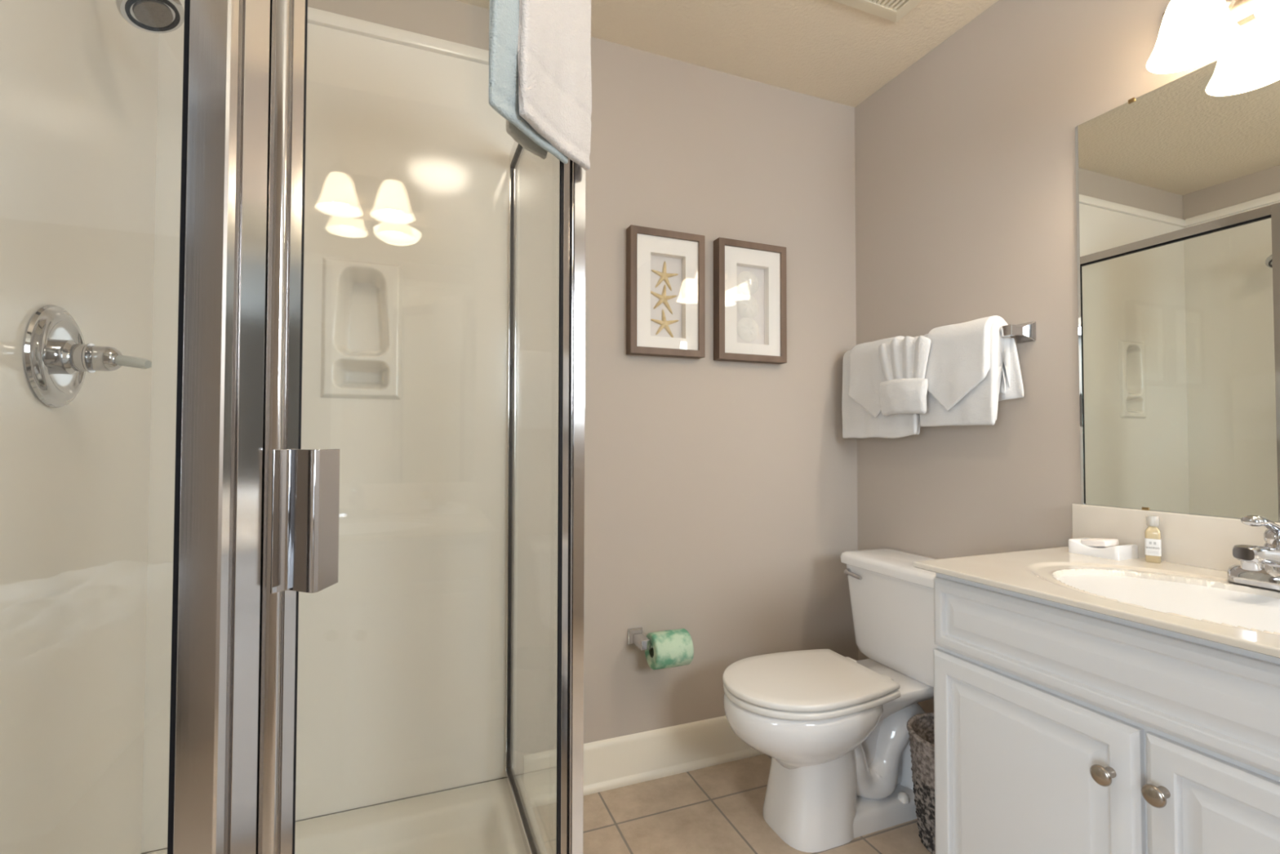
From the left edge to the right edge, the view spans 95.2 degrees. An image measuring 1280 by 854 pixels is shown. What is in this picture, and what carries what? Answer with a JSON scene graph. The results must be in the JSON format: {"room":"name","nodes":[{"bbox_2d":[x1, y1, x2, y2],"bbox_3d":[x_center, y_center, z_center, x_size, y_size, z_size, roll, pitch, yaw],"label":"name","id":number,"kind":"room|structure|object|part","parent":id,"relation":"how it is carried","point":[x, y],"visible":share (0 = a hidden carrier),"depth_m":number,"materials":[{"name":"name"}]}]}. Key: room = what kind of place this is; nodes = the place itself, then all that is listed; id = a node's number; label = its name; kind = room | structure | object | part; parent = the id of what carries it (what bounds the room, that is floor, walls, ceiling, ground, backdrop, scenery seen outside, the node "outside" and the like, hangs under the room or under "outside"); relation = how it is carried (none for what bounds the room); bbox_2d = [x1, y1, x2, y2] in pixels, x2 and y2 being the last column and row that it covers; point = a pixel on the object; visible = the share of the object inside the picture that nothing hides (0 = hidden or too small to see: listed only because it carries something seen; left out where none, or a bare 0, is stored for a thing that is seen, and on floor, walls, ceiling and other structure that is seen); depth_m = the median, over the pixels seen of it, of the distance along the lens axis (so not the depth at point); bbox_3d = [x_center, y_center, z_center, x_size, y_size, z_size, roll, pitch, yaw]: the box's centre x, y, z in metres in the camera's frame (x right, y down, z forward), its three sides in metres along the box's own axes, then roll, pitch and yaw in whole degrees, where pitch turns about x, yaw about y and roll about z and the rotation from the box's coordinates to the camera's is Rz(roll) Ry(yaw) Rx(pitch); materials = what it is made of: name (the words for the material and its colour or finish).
{"room":"bathroom","nodes":[
{"label":"bathroom","id":0,"kind":"room"},
{"bbox_2d":[141,0,858,853],"bbox_3d":[-0.216,-0.061,1.923,2.460,2.440,0.100,1,-1,-22],"label":"wall","id":1,"kind":"structure","parent":0,"point":[721,496],"depth_m":2.02,"materials":[{"name":"beige paint"}]},
{"bbox_2d":[627,626,653,650],"bbox_3d":[0.052,0.689,1.905,0.162,0.052,0.099,1,-1,-22],"label":"toilet paper holder","id":2,"kind":"object","parent":1,"relation":"attached to","point":[635,635],"visible":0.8,"depth_m":1.88,"materials":[{"name":"silver metal"}]},
{"bbox_2d":[644,628,693,669],"bbox_3d":[0.093,0.713,1.880,0.128,0.112,0.112,1,-1,-22],"label":"toilet paper roll","id":3,"kind":"object","parent":2,"relation":"on","point":[672,647],"visible":0.9,"depth_m":1.84,"materials":[{"name":"green paper"}]},
{"bbox_2d":[523,715,763,807],"bbox_3d":[0.251,1.087,2.016,1.300,0.150,0.024,1,-1,-22],"label":"baseboard","id":4,"kind":"structure","parent":1,"relation":"attached to","point":[611,763],"depth_m":1.92,"materials":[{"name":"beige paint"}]},
{"bbox_2d":[626,224,705,359],"bbox_3d":[0.089,-0.450,1.977,0.274,0.421,0.041,1,-1,-22],"label":"picture frame","id":5,"kind":"object","parent":1,"relation":"attached to","point":[665,269],"visible":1,"depth_m":1.98,"materials":[{"name":"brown wood"}]},
{"bbox_2d":[713,237,786,364],"bbox_3d":[0.398,-0.447,2.100,0.281,0.425,0.041,1,-1,-22],"label":"picture frame","id":6,"kind":"object","parent":1,"relation":"attached to","point":[750,278],"visible":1,"depth_m":2.10,"materials":[{"name":"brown wood"}]},
{"bbox_2d":[454,0,998,107],"bbox_3d":[0.406,-1.347,0.397,2.460,0.060,3.450,1,-1,-22],"label":"ceiling","id":7,"kind":"structure","parent":0,"point":[828,50],"depth_m":1.91,"materials":[{"name":"beige paint"}]},
{"bbox_2d":[832,0,922,22],"bbox_3d":[0.714,-1.279,1.622,0.340,0.016,0.340,1,-1,-22],"label":"ceiling vent","id":8,"kind":"object","parent":7,"relation":"in","point":[894,11],"visible":1,"depth_m":1.76,"materials":[{"name":"beige plastic"}]},
{"bbox_2d":[867,0,906,9],"bbox_3d":[0.714,-1.278,1.622,0.233,0.010,0.246,1,-1,-22],"label":"grille","id":9,"kind":"object","parent":8,"relation":"attached to","point":[877,4],"depth_m":1.76,"materials":[{"name":"beige plastic"}]},
{"bbox_2d":[532,753,931,853],"bbox_3d":[0.402,1.153,0.338,2.460,0.060,3.450,1,-1,-22],"label":"floor","id":10,"kind":"structure","parent":0,"point":[716,809],"depth_m":1.72,"materials":[{"name":"beige tile"}]},
{"bbox_2d":[144,774,547,853],"bbox_3d":[-0.566,1.088,1.038,0.930,0.100,1.234,1,-1,-22],"label":"shower tray","id":11,"kind":"object","parent":10,"relation":"on","point":[479,818],"visible":0.91,"depth_m":1.56,"materials":[{"name":"white"}]},
{"bbox_2d":[0,0,519,853],"bbox_3d":[-0.587,-0.066,1.099,0.924,2.210,1.288,1,-1,-22],"label":"shower surround","id":12,"kind":"object","parent":11,"relation":"on","point":[402,659],"visible":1,"depth_m":1.57,"materials":[{"name":"white plastic"}]},
{"bbox_3d":[-1.001,-0.048,0.897,0.005,2.162,1.222,1,-1,-22],"label":"panel","id":13,"kind":"part","parent":12,"relation":"part of","materials":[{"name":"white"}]},
{"bbox_2d":[22,304,151,408],"bbox_3d":[-0.992,-0.126,1.082,0.147,0.185,0.185,1,-1,-22],"label":"shower valve","id":14,"kind":"object","parent":12,"relation":"attached to","point":[56,357],"visible":1,"depth_m":1.04,"materials":[{"name":"silver metal"}]},
{"bbox_3d":[-0.946,-0.121,1.091,0.054,0.025,0.026,0,-1,-9],"label":"lever","id":15,"kind":"part","parent":14,"relation":"part of","materials":[{"name":"white metal"}]},
{"bbox_2d":[115,0,184,33],"bbox_3d":[-0.983,-0.863,1.121,0.177,0.158,0.106,1,-1,-22],"label":"sprayer","id":16,"kind":"object","parent":12,"relation":"attached to","point":[156,16],"visible":0.98,"depth_m":1.13,"materials":[{"name":"silver metal"}]},
{"bbox_2d":[167,0,586,853],"bbox_3d":[-0.369,0.092,1.011,0.474,1.890,1.497,0,-1,15],"label":"shower door frame","id":17,"kind":"structure","parent":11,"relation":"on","point":[256,512],"depth_m":0.54,"materials":[{"name":"silver metal"}]},
{"bbox_3d":[-0.377,0.080,0.527,0.035,1.889,0.063,-1,-2,40],"label":"corner post","id":18,"kind":"part","parent":17,"relation":"part of","materials":[{"name":"silver metal"}]},
{"bbox_3d":[-0.318,0.089,0.562,0.060,0.135,0.030,1,-2,-43],"label":"handle","id":19,"kind":"part","parent":17,"relation":"part of","materials":[{"name":"silver metal"}]},
{"bbox_3d":[-0.265,-0.824,1.484,0.024,0.036,0.668,1,-1,-22],"label":"header rail","id":20,"kind":"part","parent":17,"relation":"part of","materials":[{"name":"silver metal"}]},
{"bbox_3d":[-0.268,1.031,1.440,0.024,0.032,0.668,1,-1,-22],"label":"rail","id":21,"kind":"part","parent":17,"relation":"part of","materials":[{"name":"silver metal"}]},
{"bbox_2d":[488,0,568,164],"bbox_3d":[-0.196,-0.673,0.956,0.065,0.417,0.210,-1,-1,24],"label":"bath towel","id":22,"kind":"object","parent":17,"relation":"hanging from","point":[504,15],"visible":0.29,"depth_m":0.88,"materials":[{"name":"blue fabric"}]},
{"bbox_2d":[506,0,591,170],"bbox_3d":[-0.176,-0.681,1.006,0.103,0.422,0.218,-1,-1,24],"label":"hand towel","id":23,"kind":"object","parent":22,"relation":"on","point":[554,40],"visible":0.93,"depth_m":0.99,"materials":[{"name":"white fabric"}]},
{"bbox_3d":[-0.133,0.095,1.113,0.036,1.890,0.079,1,-1,-22],"label":"corner post","id":24,"kind":"part","parent":17,"relation":"part of","materials":[{"name":"silver metal"}]},
{"bbox_2d":[722,547,938,852],"bbox_3d":[0.619,0.791,1.766,0.792,0.731,0.468,1,-1,-22],"label":"toilet","id":25,"kind":"object","parent":10,"relation":"on","point":[832,726],"visible":0.91,"depth_m":1.68,"materials":[{"name":"white ceramic"}]},
{"bbox_3d":[0.466,0.733,1.706,0.461,0.020,0.370,1,-1,-22],"label":"lid","id":26,"kind":"part","parent":25,"relation":"part of","materials":[{"name":"white plastic"}]},
{"bbox_3d":[0.722,0.498,1.985,0.017,0.025,0.084,1,-1,-18],"label":"flush lever","id":27,"kind":"part","parent":25,"relation":"part of","materials":[{"name":"silver metal"}]},
{"bbox_3d":[0.882,0.450,1.879,0.228,0.042,0.468,1,-1,-22],"label":"tank lid","id":28,"kind":"part","parent":25,"relation":"part of","materials":[{"name":"white ceramic"}]},
{"bbox_3d":[0.883,0.622,1.875,0.202,0.300,0.440,1,-1,-22],"label":"tank","id":29,"kind":"part","parent":25,"relation":"part of","materials":[{"name":"white ceramic"}]},
{"bbox_2d":[906,711,935,853],"bbox_3d":[0.871,0.997,1.611,0.244,0.310,0.244,1,-1,-22],"label":"basket","id":30,"kind":"object","parent":10,"relation":"on","point":[920,726],"visible":0.27,"depth_m":1.59,"materials":[{"name":"wicker"}]},
{"bbox_2d":[933,572,1279,853],"bbox_3d":[1.044,0.728,1.034,0.559,0.824,0.828,1,-1,-22],"label":"vanity cabinet","id":31,"kind":"object","parent":10,"relation":"on","point":[1059,728],"visible":1,"depth_m":1.03,"materials":[{"name":"white wood"}]},
{"bbox_3d":[0.746,0.769,1.141,0.020,0.535,0.404,1,-1,-22],"label":"door","id":32,"kind":"part","parent":31,"relation":"part of","materials":[{"name":"white wood"}]},
{"bbox_2d":[912,503,1279,657],"bbox_3d":[1.047,0.307,1.040,0.558,0.236,0.870,1,-1,-22],"label":"countertop","id":33,"kind":"structure","parent":31,"relation":"on","point":[1197,549],"depth_m":1.26,"materials":[{"name":"beige stone"}]},
{"bbox_2d":[1068,537,1137,559],"bbox_3d":[1.124,0.295,1.420,0.076,0.032,0.112,1,-1,-22],"label":"soap dish","id":34,"kind":"object","parent":33,"relation":"on","point":[1125,552],"visible":0.88,"depth_m":1.38,"materials":[{"name":"white ceramic"}]},
{"bbox_2d":[1080,537,1119,546],"bbox_3d":[1.121,0.281,1.425,0.060,0.020,0.055,1,-2,-26],"label":"soap bar","id":35,"kind":"object","parent":34,"relation":"on","point":[1100,542],"visible":1,"depth_m":1.41,"materials":[{"name":"white"}]},
{"bbox_2d":[1144,515,1161,563],"bbox_3d":[1.178,0.257,1.341,0.028,0.105,0.028,-1,-2,44],"label":"toiletry bottle","id":36,"kind":"object","parent":33,"relation":"on","point":[1153,540],"visible":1,"depth_m":1.33,"materials":[{"name":"beige plastic"}]},
{"bbox_2d":[1226,515,1279,590],"bbox_3d":[1.173,0.233,1.090,0.173,0.142,0.154,1,-1,-22],"label":"faucet","id":37,"kind":"object","parent":33,"relation":"on","point":[1260,566],"visible":1,"depth_m":1.08,"materials":[{"name":"silver metal"}]},
{"bbox_3d":[1.215,0.287,1.105,0.056,0.034,0.154,1,-1,-22],"label":"plate","id":38,"kind":"part","parent":37,"relation":"part of","materials":[{"name":"silver metal"}]},
{"bbox_3d":[1.159,0.243,1.084,0.141,0.054,0.042,1,-1,-22],"label":"spout","id":39,"kind":"part","parent":37,"relation":"part of","materials":[{"name":"silver metal"}]},
{"bbox_3d":[1.167,0.184,1.089,0.111,0.042,0.032,1,-1,-22],"label":"lever","id":40,"kind":"part","parent":37,"relation":"part of","materials":[{"name":"silver metal"}]},
{"bbox_3d":[0.783,0.584,0.984,0.033,0.033,0.033,1,-1,-22],"label":"knob","id":41,"kind":"part","parent":31,"relation":"part of","materials":[{"name":"silver metal"}]},
{"bbox_3d":[0.810,0.575,0.914,0.033,0.033,0.033,1,-1,-22],"label":"knob","id":42,"kind":"part","parent":31,"relation":"part of","materials":[{"name":"silver metal"}]},
{"bbox_3d":[0.901,0.761,0.752,0.020,0.535,0.414,1,-1,-22],"label":"door","id":43,"kind":"part","parent":31,"relation":"part of","materials":[{"name":"white wood"}]},
{"bbox_2d":[854,0,1279,712],"bbox_3d":[1.519,-0.086,0.758,0.100,2.440,3.350,1,-1,-22],"label":"wall","id":44,"kind":"structure","parent":0,"point":[965,160],"depth_m":1.77,"materials":[{"name":"beige paint"}]},
{"bbox_2d":[1000,321,1035,343],"bbox_3d":[0.948,-0.263,1.942,0.086,0.054,0.681,1,-1,-22],"label":"towel bar","id":45,"kind":"object","parent":44,"relation":"attached to","point":[1024,332],"visible":0.45,"depth_m":1.64,"materials":[{"name":"silver metal"}]},
{"bbox_2d":[841,335,923,438],"bbox_3d":[0.865,-0.130,2.069,0.084,0.340,0.352,1,-1,-22],"label":"bath towel","id":46,"kind":"object","parent":45,"relation":"hanging from","point":[857,422],"visible":0.17,"depth_m":2.09,"materials":[{"name":"white fabric"}]},
{"bbox_2d":[848,335,904,417],"bbox_3d":[0.854,-0.171,2.086,0.111,0.280,0.205,1,-1,-22],"label":"hand towel","id":47,"kind":"object","parent":46,"relation":"on","point":[866,375],"visible":0.46,"depth_m":2.07,"materials":[{"name":"white fabric"}]},
{"bbox_2d":[878,335,930,416],"bbox_3d":[0.846,-0.166,1.907,0.044,0.255,0.217,1,-1,-22],"label":"washcloth","id":48,"kind":"object","parent":47,"relation":"on","point":[904,389],"visible":1,"depth_m":1.88,"materials":[{"name":"white fabric"}]},
{"bbox_2d":[920,320,1024,426],"bbox_3d":[0.989,-0.154,1.764,0.088,0.303,0.297,1,-1,-22],"label":"bath towel","id":49,"kind":"object","parent":45,"relation":"hanging from","point":[1002,381],"visible":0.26,"depth_m":1.67,"materials":[{"name":"white fabric"}]},
{"bbox_2d":[924,315,1005,410],"bbox_3d":[0.982,-0.184,1.762,0.112,0.270,0.212,1,-1,-22],"label":"hand towel","id":50,"kind":"object","parent":49,"relation":"on","point":[958,360],"visible":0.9,"depth_m":1.73,"materials":[{"name":"white fabric"}]},
{"bbox_2d":[1071,503,1279,571],"bbox_3d":[1.299,0.249,1.136,0.020,0.114,0.858,1,-1,-22],"label":"backsplash","id":51,"kind":"structure","parent":44,"relation":"attached to","point":[1204,541],"depth_m":1.32,"materials":[{"name":"beige stone"}]},
{"bbox_2d":[1075,31,1279,522],"bbox_3d":[1.307,-0.306,1.147,0.008,1.002,0.840,1,-1,-22],"label":"wall mirror","id":52,"kind":"object","parent":44,"relation":"attached to","point":[1178,183],"visible":1,"depth_m":1.32,"materials":[{"name":"white mirror"}]},
{"bbox_2d":[1146,0,1279,74],"bbox_3d":[1.212,-0.885,1.152,0.194,0.196,0.375,1,-1,-22],"label":"vanity light","id":53,"kind":"object","parent":44,"relation":"attached to","point":[1193,33],"visible":1,"depth_m":1.22,"materials":[{"name":"white glass"}]},
{"bbox_3d":[1.291,-0.909,1.184,0.023,0.110,0.375,1,-1,-22],"label":"plate","id":54,"kind":"part","parent":53,"relation":"part of","materials":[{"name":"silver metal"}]},
{"bbox_3d":[1.202,-0.933,1.243,0.109,0.096,0.060,1,-1,-22],"label":"arm","id":55,"kind":"part","parent":53,"relation":"part of","materials":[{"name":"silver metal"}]},
{"bbox_3d":[1.223,-0.854,1.062,0.149,0.128,0.149,1,-1,-22],"label":"lamp shade","id":56,"kind":"part","parent":53,"relation":"part of","materials":[{"name":"white glass"}]}
]}

